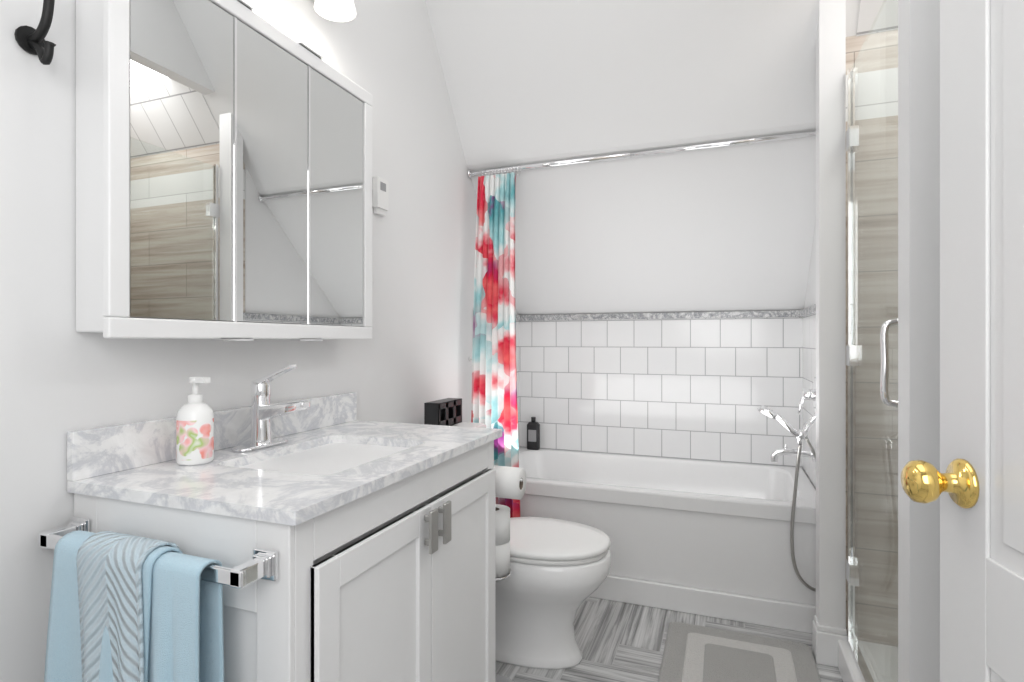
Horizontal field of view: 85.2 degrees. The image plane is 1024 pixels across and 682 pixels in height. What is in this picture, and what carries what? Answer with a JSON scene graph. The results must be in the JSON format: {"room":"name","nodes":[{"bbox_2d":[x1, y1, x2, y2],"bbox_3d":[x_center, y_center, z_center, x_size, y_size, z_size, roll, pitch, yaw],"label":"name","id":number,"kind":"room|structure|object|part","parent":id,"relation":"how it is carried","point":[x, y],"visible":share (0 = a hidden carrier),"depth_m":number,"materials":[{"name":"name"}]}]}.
{"room":"bathroom","nodes":[
{"label":"bathroom","id":0,"kind":"room"},
{"bbox_2d":[0,0,517,681],"bbox_3d":[-0.689,-0.325,1.679,0.100,2.950,4.050,0,0,21],"label":"wall","id":1,"kind":"structure","parent":0,"point":[60,376],"depth_m":1.29,"materials":[{"name":"white paint"}]},
{"bbox_2d":[14,0,55,64],"bbox_3d":[-0.851,-0.574,1.008,0.069,0.152,0.048,0,0,21],"label":"hook","id":2,"kind":"object","parent":1,"relation":"attached to","point":[30,40],"visible":1,"depth_m":1.00,"materials":[{"name":"grey metal"}]},
{"bbox_2d":[76,0,371,340],"bbox_3d":[-0.655,-0.403,1.442,0.126,0.803,0.830,0,0,21],"label":"upper cabinet","id":3,"kind":"object","parent":1,"relation":"attached to","point":[223,170],"visible":1,"depth_m":1.26,"materials":[{"name":"white painted wood"},{"name":"mirror glass"}]},
{"bbox_2d":[312,0,355,21],"bbox_3d":[-0.629,-1.062,1.437,0.177,0.175,0.680,0,0,21],"label":"sconce","id":4,"kind":"object","parent":1,"relation":"attached to","point":[339,10],"visible":1,"depth_m":1.68,"materials":[{"name":"white glass"}]},
{"bbox_2d":[373,176,388,215],"bbox_3d":[-0.482,-0.530,2.045,0.022,0.130,0.070,0,0,21],"label":"thermostat","id":5,"kind":"object","parent":1,"relation":"attached to","point":[381,196],"visible":0.98,"depth_m":2.03,"materials":[{"name":"white plastic"}]},
{"bbox_2d":[467,130,815,177],"bbox_3d":[0.523,-0.825,2.502,1.576,0.064,0.045,0,0,21],"label":"curtain rod","id":6,"kind":"object","parent":1,"relation":"attached to","point":[520,168],"visible":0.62,"depth_m":2.49,"materials":[{"name":"silver metal"}]},
{"bbox_2d":[471,172,519,517],"bbox_3d":[-0.072,0.105,2.631,0.268,1.810,0.115,0,0,21],"label":"shower curtain","id":7,"kind":"object","parent":6,"relation":"hanging from","point":[494,390],"visible":0.58,"depth_m":2.63,"materials":[{"name":"multicoloured fabric"}]},
{"bbox_2d":[467,122,815,314],"bbox_3d":[1.136,-0.542,2.681,2.800,0.896,0.820,0,0,21],"label":"wall","id":8,"kind":"structure","parent":0,"point":[727,228],"depth_m":2.75,"materials":[{"name":"white paint"}]},
{"bbox_2d":[425,0,859,164],"bbox_3d":[0.880,-1.370,2.006,2.800,1.000,0.624,0,0,21],"label":"ceiling","id":9,"kind":"structure","parent":0,"point":[529,78],"depth_m":2.31,"materials":[{"name":"white paint"}]},
{"bbox_2d":[496,597,842,681],"bbox_3d":[0.565,1.200,1.176,2.800,0.100,4.000,0,0,21],"label":"floor","id":10,"kind":"structure","parent":0,"point":[600,638],"depth_m":2.14,"materials":[{"name":"tile"}]},
{"bbox_2d":[38,364,501,681],"bbox_3d":[-0.452,0.604,1.338,0.578,1.092,0.989,0,0,21],"label":"bathroom vanity","id":11,"kind":"object","parent":10,"relation":"on","point":[330,538],"visible":1,"depth_m":1.04,"materials":[{"name":"white wood"}]},
{"bbox_2d":[41,530,224,681],"bbox_3d":[-0.633,0.729,0.927,0.340,0.793,0.092,0,0,21],"label":"towel","id":12,"kind":"object","parent":11,"relation":"hanging from","point":[123,607],"depth_m":0.90,"materials":[{"name":"blue fabric"}]},
{"bbox_2d":[66,392,501,525],"bbox_3d":[-0.445,0.234,1.391,0.554,0.117,0.885,0,0,21],"label":"countertop","id":13,"kind":"structure","parent":11,"relation":"on","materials":[{"name":"stone"}]},
{"bbox_2d":[176,377,213,465],"bbox_3d":[-0.702,0.174,1.235,0.073,0.190,0.073,0,0,21],"label":"soap dispenser","id":14,"kind":"object","parent":13,"relation":"on","point":[195,431],"visible":1,"depth_m":1.21,"materials":[{"name":"white plastic"}]},
{"bbox_2d":[231,364,309,452],"bbox_3d":[-0.589,0.164,1.406,0.173,0.211,0.160,0,0,21],"label":"faucet","id":15,"kind":"object","parent":13,"relation":"on","point":[262,411],"depth_m":1.40,"materials":[{"name":"silver metal"}]},
{"bbox_2d":[424,398,461,425],"bbox_3d":[-0.277,0.292,2.263,0.065,0.101,0.205,0,0,21],"label":"organizer box","id":16,"kind":"object","parent":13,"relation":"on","point":[446,412],"visible":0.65,"depth_m":2.22,"materials":[{"name":"black plastic"}]},
{"bbox_2d":[494,465,525,681],"bbox_3d":[-0.049,0.779,1.821,0.175,0.741,0.150,0,0,21],"label":"toilet paper stand","id":17,"kind":"object","parent":10,"relation":"on","point":[510,482],"visible":0.48,"depth_m":1.78,"materials":[{"name":"white paper"}]},
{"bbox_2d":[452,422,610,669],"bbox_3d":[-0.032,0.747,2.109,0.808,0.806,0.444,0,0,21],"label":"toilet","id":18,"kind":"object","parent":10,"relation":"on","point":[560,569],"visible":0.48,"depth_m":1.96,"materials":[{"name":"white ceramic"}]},
{"bbox_3d":[0.070,0.953,2.070,0.590,0.395,0.370,0,0,21],"label":"bowl","id":19,"kind":"part","parent":18,"relation":"part of","materials":[{"name":"white ceramic"}]},
{"bbox_3d":[0.093,0.731,2.061,0.540,0.044,0.384,0,0,21],"label":"seat lid","id":20,"kind":"part","parent":18,"relation":"part of","materials":[{"name":"white plastic"}]},
{"bbox_2d":[518,447,815,632],"bbox_3d":[0.639,0.902,2.808,1.564,0.495,0.781,0,0,21],"label":"bathtub","id":21,"kind":"object","parent":10,"relation":"on","point":[704,537],"visible":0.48,"depth_m":2.40,"materials":[{"name":"white ceramic"}]},
{"bbox_2d":[527,417,539,449],"bbox_3d":[0.130,0.557,3.368,0.076,0.194,0.045,0,0,21],"label":"shampoo bottle","id":22,"kind":"object","parent":21,"relation":"on","point":[533,434],"visible":0.98,"depth_m":3.35,"materials":[{"name":"black plastic"}]},
{"bbox_2d":[658,622,820,681],"bbox_3d":[0.735,1.138,1.794,0.510,0.023,0.815,0,0,21],"label":"bath mat","id":23,"kind":"object","parent":10,"relation":"on","point":[694,653],"visible":0.98,"depth_m":1.98,"materials":[{"name":"grey fabric"}]},
{"bbox_2d":[838,0,897,681],"bbox_3d":[1.448,0.100,1.472,0.954,2.100,0.876,0,0,21],"label":"shower enclosure","id":24,"kind":"object","parent":10,"relation":"on","point":[863,661],"visible":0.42,"depth_m":1.78,"materials":[{"name":"clear glass"}]},
{"bbox_2d":[804,222,815,307],"bbox_3d":[1.412,0.063,2.492,0.090,2.174,0.838,0,0,21],"label":"wall","id":25,"kind":"structure","parent":0,"point":[810,298],"depth_m":2.61,"materials":[{"name":"white paint"}]},
{"bbox_2d":[816,0,845,628],"bbox_3d":[1.151,-0.051,2.013,0.082,2.402,0.080,0,0,21],"label":"wall","id":26,"kind":"structure","parent":0,"point":[831,319],"depth_m":1.98,"materials":[{"name":"white paint"}]},
{"bbox_2d":[812,615,847,666],"bbox_3d":[1.147,1.083,2.008,0.102,0.135,0.092,0,0,21],"label":"trim","id":27,"kind":"structure","parent":26,"relation":"attached to","point":[825,639],"depth_m":1.97,"materials":[{"name":"white paint"}]},
{"bbox_2d":[846,30,897,646],"bbox_3d":[1.683,0.006,1.896,1.020,2.288,0.079,0,0,21],"label":"wall","id":28,"kind":"structure","parent":0,"point":[854,45],"depth_m":2.00,"materials":[{"name":"beige tile"}]},
{"bbox_2d":[898,0,939,681],"bbox_3d":[0.875,-0.300,1.176,0.080,2.900,0.080,0,0,21],"label":"door frame","id":29,"kind":"structure","parent":0,"point":[918,320],"depth_m":1.15,"materials":[{"name":"white paint"}]},
{"bbox_3d":[1.275,0.425,3.046,2.800,1.450,0.100,0,0,21],"label":"wall","id":30,"kind":"structure","parent":0,"visible":0},
{"bbox_2d":[516,315,520,320],"bbox_3d":[-0.077,0.345,3.117,0.022,1.010,0.628,0,0,21],"label":"trim","id":31,"kind":"structure","parent":30,"relation":"attached to","point":[518,317],"depth_m":3.39,"materials":[{"name":"grey tile"}]},
{"bbox_2d":[521,310,797,320],"bbox_3d":[0.776,-0.143,3.168,1.580,0.035,0.026,0,0,21],"label":"trim","id":32,"kind":"structure","parent":30,"relation":"attached to","point":[783,313],"depth_m":3.12,"materials":[{"name":"grey tile"}]},
{"bbox_2d":[516,313,815,489],"bbox_3d":[0.617,0.362,2.750,1.580,0.975,0.920,0,0,21],"label":"tile wall","id":33,"kind":"structure","parent":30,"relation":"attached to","point":[699,388],"depth_m":3.13,"materials":[{"name":"tile"}]},
{"bbox_2d":[757,376,815,591],"bbox_3d":[1.177,0.561,2.320,0.306,0.816,0.486,0,0,21],"label":"tub filler","id":34,"kind":"object","parent":33,"relation":"attached to","point":[800,435],"visible":0.67,"depth_m":2.16,"materials":[{"name":"silver metal"}]},
{"bbox_3d":[1.155,0.352,2.329,0.261,0.397,0.486,0,0,21],"label":"spout","id":35,"kind":"part","parent":34,"relation":"part of","materials":[{"name":"silver metal"}]},
{"bbox_2d":[798,304,815,316],"bbox_3d":[1.336,-0.143,2.450,0.022,0.035,0.870,0,0,21],"label":"trim","id":36,"kind":"structure","parent":30,"relation":"attached to","point":[809,310],"depth_m":2.61,"materials":[{"name":"grey tile"}]},
{"bbox_3d":[0.642,-0.325,0.114,0.100,2.950,2.070,0,0,21],"label":"wall","id":37,"kind":"structure","parent":0,"visible":0},
{"bbox_2d":[901,0,1023,681],"bbox_3d":[0.593,0.126,0.521,0.230,2.032,0.755,0,0,21],"label":"entry door","id":38,"kind":"structure","parent":37,"relation":"in","point":[976,483],"depth_m":0.78,"materials":[{"name":"white paint"}]},
{"bbox_3d":[0.688,0.210,0.829,0.189,0.072,0.111,0,0,21],"label":"knob","id":39,"kind":"part","parent":38,"relation":"part of","materials":[{"name":"gold metal"}]},
{"bbox_3d":[0.313,-1.800,0.515,2.800,0.100,2.586,0,0,21],"label":"ceiling","id":40,"kind":"structure","parent":0,"visible":0},
{"bbox_2d":[856,0,897,35],"bbox_3d":[1.494,-1.426,1.454,0.860,0.645,0.880,0,0,21],"label":"ceiling","id":41,"kind":"structure","parent":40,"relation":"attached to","point":[868,12],"depth_m":1.97,"materials":[{"name":"white paint"}]}
]}

